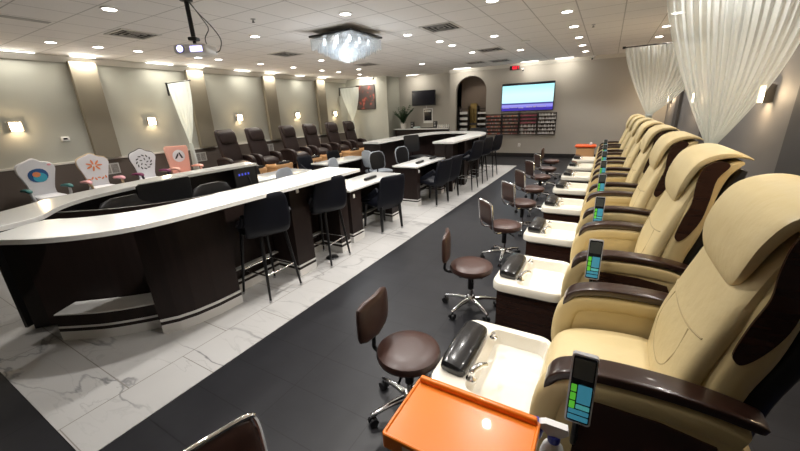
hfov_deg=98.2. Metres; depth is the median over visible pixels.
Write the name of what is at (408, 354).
stool
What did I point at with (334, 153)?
chair
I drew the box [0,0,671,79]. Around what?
ceiling
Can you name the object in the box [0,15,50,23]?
ceiling vent
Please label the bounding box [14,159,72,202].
chair
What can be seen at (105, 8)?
recessed light
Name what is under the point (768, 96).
wall sconce
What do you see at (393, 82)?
wall
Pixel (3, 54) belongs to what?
trim
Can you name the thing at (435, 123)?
speaker
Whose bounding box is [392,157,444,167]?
countertop
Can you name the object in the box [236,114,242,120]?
wall sconce
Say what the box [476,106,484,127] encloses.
tower
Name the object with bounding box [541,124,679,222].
chair
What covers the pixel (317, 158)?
basin
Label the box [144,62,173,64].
recessed light
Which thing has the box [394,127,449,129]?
countertop
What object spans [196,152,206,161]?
air vent
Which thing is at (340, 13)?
recessed light
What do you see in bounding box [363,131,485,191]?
countertop
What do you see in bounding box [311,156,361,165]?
countertop
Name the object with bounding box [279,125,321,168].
chair
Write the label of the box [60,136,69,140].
thermostat
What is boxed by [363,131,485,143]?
countertop
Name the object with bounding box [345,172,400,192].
countertop
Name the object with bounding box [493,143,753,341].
chair
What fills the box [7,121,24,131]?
wall sconce
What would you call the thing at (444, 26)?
ceiling vent
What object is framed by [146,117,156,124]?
wall sconce
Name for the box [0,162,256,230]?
countertop
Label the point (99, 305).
shelf
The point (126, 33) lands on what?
ceiling vent
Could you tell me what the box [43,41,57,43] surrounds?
recessed light
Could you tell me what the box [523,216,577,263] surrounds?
basin
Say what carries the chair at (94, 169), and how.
on the floor
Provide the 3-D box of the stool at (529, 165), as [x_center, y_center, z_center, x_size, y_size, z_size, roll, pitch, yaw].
[2.670,-0.892,6.633,0.532,0.734,0.501,-5,18,-9]
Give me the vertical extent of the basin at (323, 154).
0.483 m
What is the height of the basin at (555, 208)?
0.483 m
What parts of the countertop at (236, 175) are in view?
power panel, panel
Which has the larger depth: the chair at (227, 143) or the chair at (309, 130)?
the chair at (309, 130)
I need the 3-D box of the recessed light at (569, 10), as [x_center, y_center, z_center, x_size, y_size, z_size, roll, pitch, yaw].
[2.549,-3.262,5.288,0.190,0.013,0.190,8,21,29]
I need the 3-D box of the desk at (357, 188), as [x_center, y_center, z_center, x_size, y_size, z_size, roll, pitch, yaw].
[-0.542,-0.329,5.315,0.540,0.750,1.360,8,21,29]
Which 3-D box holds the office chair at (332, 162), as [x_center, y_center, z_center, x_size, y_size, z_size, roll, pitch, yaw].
[-0.986,-0.821,6.590,0.612,0.921,0.554,2,19,13]
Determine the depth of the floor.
2.61 m
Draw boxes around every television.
[412,90,435,105]
[501,80,555,111]
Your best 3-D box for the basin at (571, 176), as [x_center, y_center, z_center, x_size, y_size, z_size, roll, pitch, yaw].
[3.451,-0.832,6.753,0.555,0.483,0.650,8,21,29]
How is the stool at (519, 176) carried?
on the floor
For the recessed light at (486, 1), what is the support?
in the ceiling
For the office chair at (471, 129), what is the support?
on the floor
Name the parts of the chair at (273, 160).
armrest, backrest, seat, armrest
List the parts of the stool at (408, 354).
backrest, seat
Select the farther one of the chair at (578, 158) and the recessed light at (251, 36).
the chair at (578, 158)
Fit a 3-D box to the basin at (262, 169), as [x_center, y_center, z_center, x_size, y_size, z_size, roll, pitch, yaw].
[-3.973,-1.366,9.341,0.555,0.483,0.650,8,21,29]
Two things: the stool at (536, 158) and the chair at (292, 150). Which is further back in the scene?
the chair at (292, 150)
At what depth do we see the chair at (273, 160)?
10.08 m
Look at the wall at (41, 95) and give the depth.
8.15 m
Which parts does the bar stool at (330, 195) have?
seat, leg, leg, backrest, leg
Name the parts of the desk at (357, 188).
kick plate, panel, kick plate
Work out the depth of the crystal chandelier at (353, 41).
5.87 m
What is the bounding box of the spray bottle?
[534,415,568,450]
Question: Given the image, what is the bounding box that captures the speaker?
[433,121,437,127]
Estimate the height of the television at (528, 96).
0.900 m
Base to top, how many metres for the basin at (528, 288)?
0.483 m
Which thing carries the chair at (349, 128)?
on the floor
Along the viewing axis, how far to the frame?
14.26 m
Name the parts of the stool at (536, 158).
backrest, chrome frame, seat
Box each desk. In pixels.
[258,168,311,182]
[311,156,367,178]
[345,172,400,242]
[392,157,444,206]
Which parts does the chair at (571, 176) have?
armrest, armrest, backrest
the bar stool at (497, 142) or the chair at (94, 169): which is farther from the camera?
the bar stool at (497, 142)
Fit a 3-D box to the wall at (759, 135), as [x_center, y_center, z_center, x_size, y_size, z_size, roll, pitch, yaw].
[4.164,-1.321,4.037,0.120,3.050,16.500,8,21,29]
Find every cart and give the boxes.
[383,375,539,450]
[575,144,596,156]
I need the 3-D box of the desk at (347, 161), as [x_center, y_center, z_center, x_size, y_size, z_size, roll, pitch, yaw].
[-1.268,-1.089,7.719,0.580,0.750,1.300,8,21,29]
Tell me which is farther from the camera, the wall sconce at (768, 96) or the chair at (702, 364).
the wall sconce at (768, 96)
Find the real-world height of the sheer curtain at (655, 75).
1.630 m
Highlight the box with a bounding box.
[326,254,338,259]
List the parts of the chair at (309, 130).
backrest, armrest, seat, armrest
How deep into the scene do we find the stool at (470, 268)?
2.93 m
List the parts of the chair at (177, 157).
backrest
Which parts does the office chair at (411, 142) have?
backrest, seat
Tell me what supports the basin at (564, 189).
in the chair at (564, 189)
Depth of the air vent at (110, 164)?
8.02 m
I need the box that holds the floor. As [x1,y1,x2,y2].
[0,156,799,450]
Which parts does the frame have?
panel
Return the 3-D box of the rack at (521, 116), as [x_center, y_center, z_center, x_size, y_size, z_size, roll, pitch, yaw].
[4.384,-3.481,11.874,0.570,0.720,0.089,8,21,29]
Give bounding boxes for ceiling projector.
[173,0,221,56]
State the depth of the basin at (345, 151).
12.72 m
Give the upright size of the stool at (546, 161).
0.729 m
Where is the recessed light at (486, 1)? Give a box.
[485,0,498,2]
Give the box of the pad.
[364,175,376,180]
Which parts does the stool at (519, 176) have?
backrest, chrome frame, seat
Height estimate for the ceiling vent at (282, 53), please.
0.015 m
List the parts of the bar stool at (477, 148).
seat, leg, backrest, leg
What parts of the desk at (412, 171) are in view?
kick plate, panel, kick plate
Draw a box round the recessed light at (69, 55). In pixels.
[69,55,96,57]
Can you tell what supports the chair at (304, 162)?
on the floor
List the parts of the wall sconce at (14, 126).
lamp shade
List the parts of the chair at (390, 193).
leg, seat, leg, backrest, leg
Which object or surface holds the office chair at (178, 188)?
on the floor
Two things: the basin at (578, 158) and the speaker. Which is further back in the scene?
the speaker
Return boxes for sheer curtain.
[165,79,199,169]
[339,86,359,131]
[623,42,684,118]
[667,0,799,143]
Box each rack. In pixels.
[485,114,501,134]
[501,113,518,134]
[518,113,537,134]
[537,112,556,134]
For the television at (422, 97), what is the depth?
13.95 m
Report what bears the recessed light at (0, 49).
in the ceiling
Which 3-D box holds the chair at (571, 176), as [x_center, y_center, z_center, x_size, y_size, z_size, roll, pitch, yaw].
[3.741,-1.215,6.368,1.337,1.428,0.900,8,21,29]
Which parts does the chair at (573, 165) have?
backrest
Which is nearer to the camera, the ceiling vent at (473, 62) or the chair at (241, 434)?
the chair at (241, 434)
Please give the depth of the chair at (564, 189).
5.23 m
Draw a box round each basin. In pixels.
[256,165,266,173]
[265,160,292,172]
[297,155,321,168]
[320,151,341,160]
[341,148,360,156]
[430,320,550,412]
[493,252,568,341]
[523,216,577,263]
[541,194,583,222]
[553,179,587,199]
[561,169,590,183]
[567,161,592,171]
[572,154,594,163]
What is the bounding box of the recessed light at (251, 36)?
[249,35,260,37]
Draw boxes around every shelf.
[53,293,153,315]
[54,305,156,326]
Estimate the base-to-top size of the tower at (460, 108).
1.780 m
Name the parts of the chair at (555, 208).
plate, armrest, armrest, backrest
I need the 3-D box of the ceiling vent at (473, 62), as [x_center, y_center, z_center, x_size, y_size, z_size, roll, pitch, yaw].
[2.336,-5.053,10.765,0.580,0.015,0.580,8,21,29]
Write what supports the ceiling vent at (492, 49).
in the ceiling
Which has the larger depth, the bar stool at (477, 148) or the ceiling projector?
the bar stool at (477, 148)
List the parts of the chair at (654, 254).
plate, armrest, panel, armrest, panel, backrest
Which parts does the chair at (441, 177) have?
seat, leg, backrest, leg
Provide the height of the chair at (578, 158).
1.428 m
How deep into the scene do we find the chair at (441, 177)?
6.33 m
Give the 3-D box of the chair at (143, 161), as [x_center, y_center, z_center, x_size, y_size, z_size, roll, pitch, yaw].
[-5.814,-1.230,8.108,0.560,1.135,0.668,8,21,29]
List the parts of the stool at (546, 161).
backrest, seat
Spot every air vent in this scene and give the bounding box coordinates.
[108,162,120,174]
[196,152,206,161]
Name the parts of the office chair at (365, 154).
backrest, seat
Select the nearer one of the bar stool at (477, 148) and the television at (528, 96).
the bar stool at (477, 148)
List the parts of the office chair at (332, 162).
backrest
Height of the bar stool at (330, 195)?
1.063 m
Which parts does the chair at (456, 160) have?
backrest, leg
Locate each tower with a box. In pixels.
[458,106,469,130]
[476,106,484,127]
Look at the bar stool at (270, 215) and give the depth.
3.16 m
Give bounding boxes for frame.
[423,108,432,122]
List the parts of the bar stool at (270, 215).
seat, leg, leg, backrest, leg, leg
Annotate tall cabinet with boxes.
[469,103,477,130]
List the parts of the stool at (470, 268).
backrest, seat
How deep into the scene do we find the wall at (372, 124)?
14.39 m
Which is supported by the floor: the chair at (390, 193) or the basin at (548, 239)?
the chair at (390, 193)
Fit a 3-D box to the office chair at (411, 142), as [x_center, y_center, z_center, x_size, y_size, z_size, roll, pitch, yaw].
[0.500,-1.716,8.801,0.554,1.121,0.620,-18,24,-40]
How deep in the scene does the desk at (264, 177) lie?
6.04 m
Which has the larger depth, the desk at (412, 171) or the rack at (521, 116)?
the rack at (521, 116)
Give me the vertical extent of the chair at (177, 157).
1.115 m
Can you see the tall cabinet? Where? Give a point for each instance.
(473, 107)
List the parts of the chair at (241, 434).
backrest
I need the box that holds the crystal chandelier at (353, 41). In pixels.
[309,28,381,62]
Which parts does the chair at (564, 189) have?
armrest, armrest, backrest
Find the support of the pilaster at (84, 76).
attached to the wall at (41, 95)
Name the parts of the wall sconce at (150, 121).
lamp shade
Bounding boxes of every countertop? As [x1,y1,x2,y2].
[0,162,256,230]
[0,162,258,327]
[0,167,359,339]
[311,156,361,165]
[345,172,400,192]
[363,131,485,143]
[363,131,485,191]
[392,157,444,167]
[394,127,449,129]
[394,127,449,136]
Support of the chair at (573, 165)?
on the floor
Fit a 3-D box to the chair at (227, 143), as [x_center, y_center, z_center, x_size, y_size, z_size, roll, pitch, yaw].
[-4.284,-1.855,9.355,1.227,1.428,0.784,8,21,29]
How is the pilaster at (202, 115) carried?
attached to the wall at (41, 95)
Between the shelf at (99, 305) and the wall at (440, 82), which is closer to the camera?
the shelf at (99, 305)
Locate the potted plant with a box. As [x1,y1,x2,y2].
[394,105,413,128]
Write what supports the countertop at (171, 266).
on the floor
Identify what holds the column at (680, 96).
attached to the wall at (759, 135)
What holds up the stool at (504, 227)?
on the floor
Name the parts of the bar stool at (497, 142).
backrest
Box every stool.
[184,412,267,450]
[235,191,302,303]
[307,175,350,267]
[356,287,440,427]
[442,227,495,321]
[454,140,483,190]
[466,137,492,183]
[479,134,502,176]
[479,198,521,266]
[501,181,535,235]
[514,169,544,216]
[524,160,550,200]
[533,153,556,188]
[541,147,560,179]
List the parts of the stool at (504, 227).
backrest, chrome frame, seat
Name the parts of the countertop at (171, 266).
panel, kick plate, kick plate, kick plate, kick plate, kick plate, kick plate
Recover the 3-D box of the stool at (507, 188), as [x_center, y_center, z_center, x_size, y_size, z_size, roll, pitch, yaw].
[1.718,-0.284,4.907,0.532,0.734,0.501,-7,19,-15]
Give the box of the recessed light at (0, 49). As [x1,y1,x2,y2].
[0,49,35,52]
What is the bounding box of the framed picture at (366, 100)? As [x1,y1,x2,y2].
[356,84,375,109]
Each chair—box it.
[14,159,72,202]
[75,153,125,189]
[99,194,152,208]
[128,148,170,179]
[135,176,191,203]
[163,145,203,173]
[192,181,230,197]
[214,129,266,173]
[244,127,292,172]
[276,167,292,178]
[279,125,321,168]
[297,155,315,169]
[302,123,341,160]
[324,122,360,156]
[326,150,342,159]
[328,158,346,179]
[342,121,366,155]
[361,174,404,233]
[362,150,392,172]
[369,151,394,172]
[395,146,408,163]
[403,134,431,159]
[420,158,451,206]
[430,173,799,450]
[431,155,462,195]
[470,128,486,163]
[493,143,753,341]
[523,131,703,263]
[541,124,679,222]
[553,120,663,199]
[561,117,653,183]
[567,115,644,171]
[572,114,640,163]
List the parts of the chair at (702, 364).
plate, seat, armrest, panel, armrest, panel, backrest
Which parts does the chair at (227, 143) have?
panel, armrest, backrest, seat, armrest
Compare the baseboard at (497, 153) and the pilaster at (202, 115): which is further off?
the baseboard at (497, 153)
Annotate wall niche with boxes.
[457,76,485,130]
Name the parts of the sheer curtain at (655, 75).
rod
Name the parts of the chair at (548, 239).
plate, armrest, panel, armrest, backrest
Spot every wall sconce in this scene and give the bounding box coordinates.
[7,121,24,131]
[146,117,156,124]
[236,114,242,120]
[757,83,776,102]
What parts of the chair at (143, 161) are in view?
armrest, backrest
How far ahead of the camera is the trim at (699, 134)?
5.80 m
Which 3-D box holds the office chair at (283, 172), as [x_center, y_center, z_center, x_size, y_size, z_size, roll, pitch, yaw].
[-1.577,-0.461,5.574,0.612,0.921,0.554,4,19,18]
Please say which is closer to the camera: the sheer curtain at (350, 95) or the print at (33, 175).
the print at (33, 175)
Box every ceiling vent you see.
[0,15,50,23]
[103,28,161,39]
[267,51,303,56]
[353,62,380,66]
[418,21,462,32]
[464,61,486,64]
[475,47,504,52]
[489,59,511,62]
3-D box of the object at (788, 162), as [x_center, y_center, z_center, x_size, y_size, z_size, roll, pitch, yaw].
[3.314,-0.882,2.813,0.050,3.050,0.500,8,21,29]
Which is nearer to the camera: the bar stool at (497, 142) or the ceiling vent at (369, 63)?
the bar stool at (497, 142)
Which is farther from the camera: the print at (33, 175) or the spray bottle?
the print at (33, 175)
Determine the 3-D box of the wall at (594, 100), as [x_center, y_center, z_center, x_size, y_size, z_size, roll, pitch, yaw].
[4.941,-3.918,11.834,6.670,3.050,0.650,8,21,29]
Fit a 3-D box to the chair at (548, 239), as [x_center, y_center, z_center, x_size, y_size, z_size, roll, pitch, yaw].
[1.990,-0.187,3.469,1.337,1.428,0.900,8,21,29]
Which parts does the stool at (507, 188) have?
backrest, chrome frame, seat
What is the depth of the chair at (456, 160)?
6.80 m
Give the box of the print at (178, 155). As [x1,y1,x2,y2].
[173,150,184,161]
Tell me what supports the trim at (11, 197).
attached to the wall at (41, 95)
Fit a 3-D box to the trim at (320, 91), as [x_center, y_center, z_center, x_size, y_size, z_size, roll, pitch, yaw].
[-3.042,-4.601,13.553,0.110,1.980,0.460,8,21,29]
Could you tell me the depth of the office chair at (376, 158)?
7.17 m
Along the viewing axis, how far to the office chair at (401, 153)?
7.92 m
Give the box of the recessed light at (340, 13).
[339,12,351,15]
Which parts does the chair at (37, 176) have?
armrest, arm post, backrest, seat, armrest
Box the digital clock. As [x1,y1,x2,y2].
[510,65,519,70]
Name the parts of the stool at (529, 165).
backrest, chrome frame, seat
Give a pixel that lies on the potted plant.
(402, 118)
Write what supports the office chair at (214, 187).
on the floor
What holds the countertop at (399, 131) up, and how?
on the floor
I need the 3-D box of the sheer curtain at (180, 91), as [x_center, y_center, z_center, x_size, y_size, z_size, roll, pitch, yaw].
[-5.420,-2.417,8.886,1.046,2.380,0.075,7,21,27]
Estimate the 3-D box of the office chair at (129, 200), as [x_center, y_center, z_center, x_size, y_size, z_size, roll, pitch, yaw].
[-2.411,0.240,3.374,0.611,1.031,0.554,8,21,29]
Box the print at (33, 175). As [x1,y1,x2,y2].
[27,169,48,181]
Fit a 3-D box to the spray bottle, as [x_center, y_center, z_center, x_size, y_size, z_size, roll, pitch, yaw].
[0.478,0.737,1.136,0.118,0.246,0.075,6,20,23]
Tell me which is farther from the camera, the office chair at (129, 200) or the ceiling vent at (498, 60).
the ceiling vent at (498, 60)
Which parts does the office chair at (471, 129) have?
backrest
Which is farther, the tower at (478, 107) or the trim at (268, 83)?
the tower at (478, 107)
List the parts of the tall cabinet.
panel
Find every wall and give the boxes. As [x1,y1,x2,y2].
[0,58,347,168]
[345,76,390,140]
[388,76,400,136]
[399,73,449,127]
[450,57,666,153]
[664,44,799,177]
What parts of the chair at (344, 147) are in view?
backrest, armrest, seat, armrest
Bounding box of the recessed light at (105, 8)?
[99,6,118,11]
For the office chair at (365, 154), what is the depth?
7.66 m
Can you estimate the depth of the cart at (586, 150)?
9.40 m
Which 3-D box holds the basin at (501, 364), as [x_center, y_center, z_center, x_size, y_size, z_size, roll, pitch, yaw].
[0.516,0.750,1.883,0.535,0.208,0.650,8,21,29]
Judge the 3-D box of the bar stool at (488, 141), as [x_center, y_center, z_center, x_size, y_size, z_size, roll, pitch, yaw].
[1.871,-1.556,8.224,0.577,1.063,0.497,13,24,39]
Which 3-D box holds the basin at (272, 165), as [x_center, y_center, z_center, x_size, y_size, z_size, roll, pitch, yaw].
[-3.508,-1.639,10.111,0.555,0.483,0.650,8,21,29]
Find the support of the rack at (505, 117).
attached to the wall at (594, 100)
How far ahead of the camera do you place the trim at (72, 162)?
8.18 m
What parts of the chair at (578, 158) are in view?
backrest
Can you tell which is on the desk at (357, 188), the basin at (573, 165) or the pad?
the pad
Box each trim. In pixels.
[0,50,346,82]
[0,132,344,171]
[0,133,345,211]
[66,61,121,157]
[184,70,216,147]
[261,76,280,139]
[314,80,328,133]
[449,53,625,72]
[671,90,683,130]
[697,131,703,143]
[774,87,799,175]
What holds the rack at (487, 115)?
attached to the wall at (594, 100)
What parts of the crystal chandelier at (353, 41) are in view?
plate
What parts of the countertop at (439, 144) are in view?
panel, panel, panel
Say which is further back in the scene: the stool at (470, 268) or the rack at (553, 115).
the rack at (553, 115)
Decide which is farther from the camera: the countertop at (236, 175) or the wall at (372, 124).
the wall at (372, 124)
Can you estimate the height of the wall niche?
3.050 m
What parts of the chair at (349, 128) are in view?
backrest, armrest, seat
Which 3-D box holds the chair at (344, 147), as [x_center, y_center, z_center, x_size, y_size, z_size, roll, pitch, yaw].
[-2.121,-3.125,12.934,1.227,1.428,0.784,8,21,29]
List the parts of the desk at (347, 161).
panel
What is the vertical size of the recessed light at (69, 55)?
0.015 m
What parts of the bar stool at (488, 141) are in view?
leg, backrest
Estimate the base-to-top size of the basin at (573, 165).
0.483 m
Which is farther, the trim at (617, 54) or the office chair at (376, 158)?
the trim at (617, 54)
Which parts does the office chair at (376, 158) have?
backrest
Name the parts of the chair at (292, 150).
armrest, panel, backrest, seat, armrest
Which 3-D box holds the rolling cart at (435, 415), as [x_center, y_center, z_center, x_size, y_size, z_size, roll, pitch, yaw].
[0.270,0.982,1.195,0.545,0.768,0.336,8,21,29]
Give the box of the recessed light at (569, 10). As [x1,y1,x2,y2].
[560,9,573,13]
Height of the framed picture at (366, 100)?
0.960 m
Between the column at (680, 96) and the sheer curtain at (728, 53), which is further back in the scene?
the column at (680, 96)
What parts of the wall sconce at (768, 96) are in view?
plate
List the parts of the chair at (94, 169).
armrest, backrest, seat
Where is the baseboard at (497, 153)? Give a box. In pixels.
[486,152,595,157]

